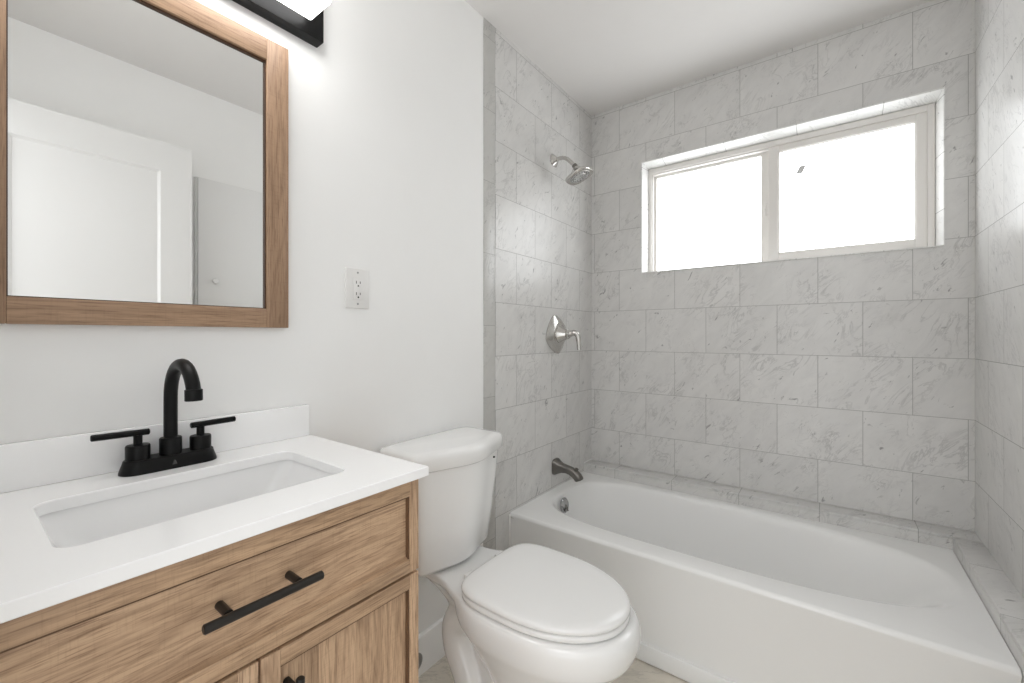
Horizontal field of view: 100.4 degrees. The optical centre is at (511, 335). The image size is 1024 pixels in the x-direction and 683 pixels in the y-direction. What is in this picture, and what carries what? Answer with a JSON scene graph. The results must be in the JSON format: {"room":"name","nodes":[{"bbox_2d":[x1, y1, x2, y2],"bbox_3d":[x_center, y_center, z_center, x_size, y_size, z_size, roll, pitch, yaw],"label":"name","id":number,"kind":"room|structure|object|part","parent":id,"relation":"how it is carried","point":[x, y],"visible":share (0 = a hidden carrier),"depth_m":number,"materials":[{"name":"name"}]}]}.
{"room":"bathroom","nodes":[
{"label":"bathroom","id":0,"kind":"room"},
{"bbox_2d":[0,0,482,634],"bbox_3d":[-0.287,-0.071,1.632,0.120,2.482,2.650,0,0,37],"label":"wall","id":1,"kind":"structure","parent":0,"point":[385,115],"depth_m":1.28,"materials":[{"name":"white paint"}]},
{"bbox_2d":[0,0,287,327],"bbox_3d":[-0.744,-0.382,0.901,0.021,0.721,0.526,0,0,37],"label":"framed mirror","id":2,"kind":"object","parent":1,"relation":"attached to","point":[144,143],"visible":1,"depth_m":0.88,"materials":[{"name":"brown wood"}]},
{"bbox_3d":[-0.744,-0.044,0.901,0.021,0.047,0.420,0,0,37],"label":"rail","id":3,"kind":"part","parent":2,"relation":"part of","materials":[{"name":"wood"}]},
{"bbox_3d":[-0.744,-0.716,0.901,0.021,0.053,0.420,0,0,37],"label":"rail","id":4,"kind":"part","parent":2,"relation":"part of","materials":[{"name":"wood"}]},
{"bbox_2d":[0,404,308,493],"bbox_3d":[-0.742,0.227,0.906,0.016,0.082,0.629,0,0,37],"label":"backsplash","id":5,"kind":"structure","parent":1,"relation":"attached to","point":[38,462],"depth_m":0.83,"materials":[{"name":"white stone"}]},
{"bbox_2d":[232,0,330,47],"bbox_3d":[-0.685,-0.861,0.876,0.146,0.119,0.669,0,0,37],"label":"vanity light","id":6,"kind":"object","parent":1,"relation":"attached to","point":[304,19],"visible":1,"depth_m":1.09,"materials":[{"name":"black metal"}]},
{"bbox_2d":[278,0,330,19],"bbox_3d":[-0.666,-0.861,0.862,0.100,0.059,0.586,0,0,37],"label":"diffuser","id":7,"kind":"object","parent":6,"relation":"attached to","point":[294,9],"depth_m":1.08,"materials":[{"name":"white glass"}]},
{"bbox_2d":[345,267,368,308],"bbox_3d":[-0.465,-0.142,1.285,0.009,0.120,0.081,0,0,37],"label":"wall outlet","id":8,"kind":"object","parent":1,"relation":"attached to","point":[356,280],"visible":1,"depth_m":1.28,"materials":[{"name":"white plastic"}]},
{"bbox_2d":[353,277,362,299],"bbox_3d":[-0.463,-0.142,1.284,0.002,0.067,0.033,0,0,37],"label":"receptacle","id":9,"kind":"object","parent":8,"relation":"attached to","point":[357,281],"depth_m":1.28,"materials":[{"name":"grey plastic"}]},
{"bbox_2d":[418,653,422,669],"bbox_3d":[-0.261,0.995,1.326,0.018,0.053,0.060,0,0,37],"label":"shutoff valve","id":10,"kind":"object","parent":1,"relation":"attached to","point":[420,657],"visible":0.04,"depth_m":1.30,"materials":[{"name":"silver metal"}]},
{"bbox_2d":[418,617,444,676],"bbox_3d":[-0.332,1.103,1.460,0.014,0.133,0.731,0,0,37],"label":"baseboard","id":11,"kind":"structure","parent":1,"relation":"attached to","point":[430,642],"depth_m":1.51,"materials":[{"name":"white paint"}]},
{"bbox_2d":[483,18,494,549],"bbox_3d":[-0.095,-0.071,1.786,0.003,2.482,0.074,0,0,37],"label":"wall tile","id":12,"kind":"structure","parent":1,"relation":"attached to","point":[488,28],"depth_m":1.78,"materials":[{"name":"tile"}]},
{"bbox_2d":[495,28,591,550],"bbox_3d":[0.200,-0.071,2.180,0.003,2.482,0.910,0,0,37],"label":"wall tile","id":13,"kind":"structure","parent":1,"relation":"attached to","point":[543,222],"depth_m":2.06,"materials":[{"name":"tile"}]},
{"bbox_2d":[546,315,581,353],"bbox_3d":[0.283,-0.008,2.171,0.140,0.199,0.199,0,0,37],"label":"shower valve","id":14,"kind":"object","parent":13,"relation":"attached to","point":[557,333],"visible":1,"depth_m":2.16,"materials":[{"name":"silver metal"}]},
{"bbox_3d":[0.313,0.020,2.155,0.075,0.102,0.033,0,0,27],"label":"lever","id":15,"kind":"part","parent":14,"relation":"part of","materials":[{"name":"silver metal"}]},
{"bbox_2d":[552,458,582,481],"bbox_3d":[0.286,0.680,2.161,0.157,0.094,0.068,0,0,37],"label":"tub spout","id":16,"kind":"object","parent":13,"relation":"attached to","point":[558,466],"visible":1,"depth_m":2.15,"materials":[{"name":"silver metal"}]},
{"bbox_2d":[551,154,592,184],"bbox_3d":[0.301,-0.846,2.137,0.209,0.171,0.133,0,0,37],"label":"shower","id":17,"kind":"object","parent":13,"relation":"attached to","point":[578,174],"visible":1,"depth_m":2.11,"materials":[{"name":"silver metal"}]},
{"bbox_3d":[0.269,-0.878,2.154,0.118,0.074,0.020,0,0,37],"label":"arm","id":18,"kind":"part","parent":17,"relation":"part of","materials":[{"name":"silver metal"}]},
{"bbox_2d":[418,655,688,682],"bbox_3d":[0.154,1.200,0.803,1.819,0.060,3.570,0,0,37],"label":"floor","id":19,"kind":"structure","parent":0,"point":[640,671],"depth_m":1.47,"materials":[{"name":"beige tile"}]},
{"bbox_2d":[0,479,417,682],"bbox_3d":[-0.546,0.729,0.761,0.502,0.882,0.617,0,0,37],"label":"bathroom vanity","id":20,"kind":"object","parent":19,"relation":"on","point":[330,596],"visible":0.86,"depth_m":0.64,"materials":[{"name":"brown wood"}]},
{"bbox_2d":[0,404,428,623],"bbox_3d":[-0.554,0.300,0.769,0.481,0.228,0.635,0,0,37],"label":"countertop","id":21,"kind":"structure","parent":20,"relation":"on","point":[71,527],"depth_m":0.75,"materials":[{"name":"white stone"}]},
{"bbox_2d":[90,359,235,476],"bbox_3d":[-0.682,0.156,0.880,0.198,0.223,0.194,0,0,-1],"label":"sink faucet","id":22,"kind":"object","parent":21,"relation":"on","point":[139,460],"visible":1,"depth_m":0.86,"materials":[{"name":"black metal"}]},
{"bbox_3d":[-0.750,0.190,0.819,0.012,0.014,0.085,0,0,37],"label":"lever","id":23,"kind":"part","parent":22,"relation":"part of","materials":[{"name":"black metal"}]},
{"bbox_3d":[-0.735,0.220,0.839,0.038,0.052,0.038,0,0,37],"label":"handle","id":24,"kind":"part","parent":22,"relation":"part of","materials":[{"name":"black metal"}]},
{"bbox_3d":[-0.704,0.255,0.880,0.056,0.026,0.162,0,0,37],"label":"plate","id":25,"kind":"part","parent":22,"relation":"part of","materials":[{"name":"black metal"}]},
{"bbox_3d":[-0.650,0.128,0.840,0.158,0.168,0.024,0,0,37],"label":"spout","id":26,"kind":"part","parent":22,"relation":"part of","materials":[{"name":"black metal"}]},
{"bbox_3d":[-0.673,0.220,0.922,0.038,0.052,0.038,0,0,37],"label":"handle","id":27,"kind":"part","parent":22,"relation":"part of","materials":[{"name":"black metal"}]},
{"bbox_3d":[-0.658,0.190,0.941,0.012,0.014,0.085,0,0,37],"label":"lever","id":28,"kind":"part","parent":22,"relation":"part of","materials":[{"name":"black metal"}]},
{"bbox_2d":[39,460,332,547],"bbox_3d":[-0.545,0.351,0.766,0.298,0.126,0.451,0,0,37],"label":"basin","id":29,"kind":"object","parent":21,"relation":"in","point":[85,520],"depth_m":0.81,"materials":[{"name":"white ceramic"}]},
{"bbox_3d":[-0.476,0.498,0.517,0.018,0.027,0.250,0,0,37],"label":"rail","id":30,"kind":"part","parent":20,"relation":"part of","materials":[{"name":"brown wood"}]},
{"bbox_3d":[-0.365,0.380,0.626,0.050,0.013,0.162,0,0,37],"label":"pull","id":31,"kind":"part","parent":20,"relation":"part of","materials":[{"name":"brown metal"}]},
{"bbox_3d":[-0.382,0.463,0.642,0.018,0.032,0.566,0,0,37],"label":"rail","id":32,"kind":"part","parent":20,"relation":"part of","materials":[{"name":"brown wood"}]},
{"bbox_3d":[-0.338,0.597,0.662,0.050,0.150,0.013,0,0,37],"label":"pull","id":33,"kind":"part","parent":20,"relation":"part of","materials":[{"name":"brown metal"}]},
{"bbox_3d":[-0.293,0.773,0.770,0.006,0.532,0.262,0,0,37],"label":"door","id":34,"kind":"part","parent":20,"relation":"part of","materials":[{"name":"brown wood"}]},
{"bbox_3d":[-0.289,0.498,0.767,0.018,0.027,0.254,0,0,37],"label":"rail","id":35,"kind":"part","parent":20,"relation":"part of","materials":[{"name":"brown wood"}]},
{"bbox_2d":[379,427,640,682],"bbox_3d":[-0.002,0.758,1.267,0.754,0.824,0.418,0,0,37],"label":"toilet","id":36,"kind":"object","parent":19,"relation":"on","point":[525,612],"visible":0.99,"depth_m":1.23,"materials":[{"name":"white ceramic"}]},
{"bbox_3d":[-0.204,0.373,1.418,0.250,0.055,0.418,0,0,37],"label":"tank lid","id":37,"kind":"part","parent":36,"relation":"part of","materials":[{"name":"white ceramic"}]},
{"bbox_3d":[-0.206,0.568,1.419,0.229,0.333,0.386,0,0,37],"label":"tank","id":38,"kind":"part","parent":36,"relation":"part of","materials":[{"name":"white ceramic"}]},
{"bbox_3d":[0.017,0.952,1.267,0.723,0.436,0.377,0,0,37],"label":"bowl","id":39,"kind":"part","parent":36,"relation":"part of","materials":[{"name":"white ceramic"}]},
{"bbox_3d":[0.107,0.723,1.200,0.445,0.017,0.354,0,0,37],"label":"seat","id":40,"kind":"part","parent":36,"relation":"part of","materials":[{"name":"white plastic"}]},
{"bbox_3d":[0.107,0.704,1.200,0.447,0.021,0.356,0,0,37],"label":"seat lid","id":41,"kind":"part","parent":36,"relation":"part of","materials":[{"name":"white plastic"}]},
{"bbox_2d":[509,472,1021,682],"bbox_3d":[0.799,0.975,1.728,1.502,0.382,0.716,0,0,37],"label":"bathtub","id":42,"kind":"object","parent":19,"relation":"on","point":[718,591],"visible":0.95,"depth_m":1.46,"materials":[{"name":"white ceramic"}]},
{"bbox_3d":[0.260,0.836,2.106,0.020,0.074,0.074,0,0,37],"label":"overflow plate","id":43,"kind":"part","parent":42,"relation":"part of","materials":[{"name":"silver metal"}]},
{"bbox_2d":[953,536,1023,682],"bbox_3d":[1.432,0.952,1.256,0.074,0.436,0.716,0,0,37],"label":"tile ledge","id":44,"kind":"object","parent":19,"relation":"on","point":[1003,602],"visible":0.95,"depth_m":1.24,"materials":[{"name":"stone"}]},
{"bbox_2d":[465,0,931,115],"bbox_3d":[0.412,-1.342,1.147,1.819,0.060,2.710,0,0,37],"label":"ceiling","id":45,"kind":"structure","parent":0,"point":[605,55],"depth_m":1.85,"materials":[{"name":"white paint"}]},
{"bbox_2d":[592,0,974,531],"bbox_3d":[1.145,-0.071,2.128,1.579,2.482,0.140,0,0,37],"label":"wall","id":46,"kind":"structure","parent":0,"point":[848,381],"depth_m":1.92,"materials":[{"name":"tile"}]},
{"bbox_2d":[584,459,981,549],"bbox_3d":[1.075,0.802,2.032,1.575,0.136,0.098,0,0,37],"label":"tile ledge","id":47,"kind":"object","parent":46,"relation":"attached to","point":[896,527],"visible":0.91,"depth_m":1.87,"materials":[{"name":"tile"}]},
{"bbox_2d":[649,103,934,271],"bbox_3d":[1.254,-0.642,2.085,1.157,0.588,0.070,0,0,37],"label":"window","id":48,"kind":"structure","parent":46,"relation":"in","point":[866,185],"depth_m":1.98,"materials":[{"name":"white plastic"}]},
{"bbox_3d":[1.030,-0.623,2.269,0.526,0.534,0.004,0,0,37],"label":"pane","id":49,"kind":"part","parent":48,"relation":"part of","materials":[{"name":"white glass"}]},
{"bbox_3d":[1.037,-0.630,2.263,0.568,0.559,0.026,0,0,37],"label":"sash","id":50,"kind":"part","parent":48,"relation":"part of","materials":[{"name":"white glass"}]},
{"bbox_3d":[1.471,-0.637,1.904,0.489,0.494,0.004,0,0,37],"label":"pane","id":51,"kind":"part","parent":48,"relation":"part of","materials":[{"name":"white"}]},
{"bbox_3d":[1.469,-0.633,1.905,0.554,0.549,0.026,0,0,37],"label":"sash","id":52,"kind":"part","parent":48,"relation":"part of","materials":[{"name":"white plastic"}]},
{"bbox_2d":[641,87,944,272],"bbox_3d":[1.218,-0.653,2.036,1.191,0.613,0.092,0,0,37],"label":"lining","id":53,"kind":"object","parent":46,"relation":"attached to","point":[927,97],"visible":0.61,"depth_m":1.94,"materials":[{"name":"stone"}]},
{"bbox_3d":[1.074,-0.071,0.614,0.120,2.482,2.650,0,0,37],"label":"wall","id":54,"kind":"structure","parent":0,"visible":0},
{"bbox_2d":[975,0,1023,597],"bbox_3d":[1.441,-0.071,1.205,0.001,2.482,0.984,0,0,37],"label":"wall tile","id":55,"kind":"structure","parent":54,"relation":"attached to","point":[999,24],"depth_m":1.37,"materials":[{"name":"tile"}]}
]}

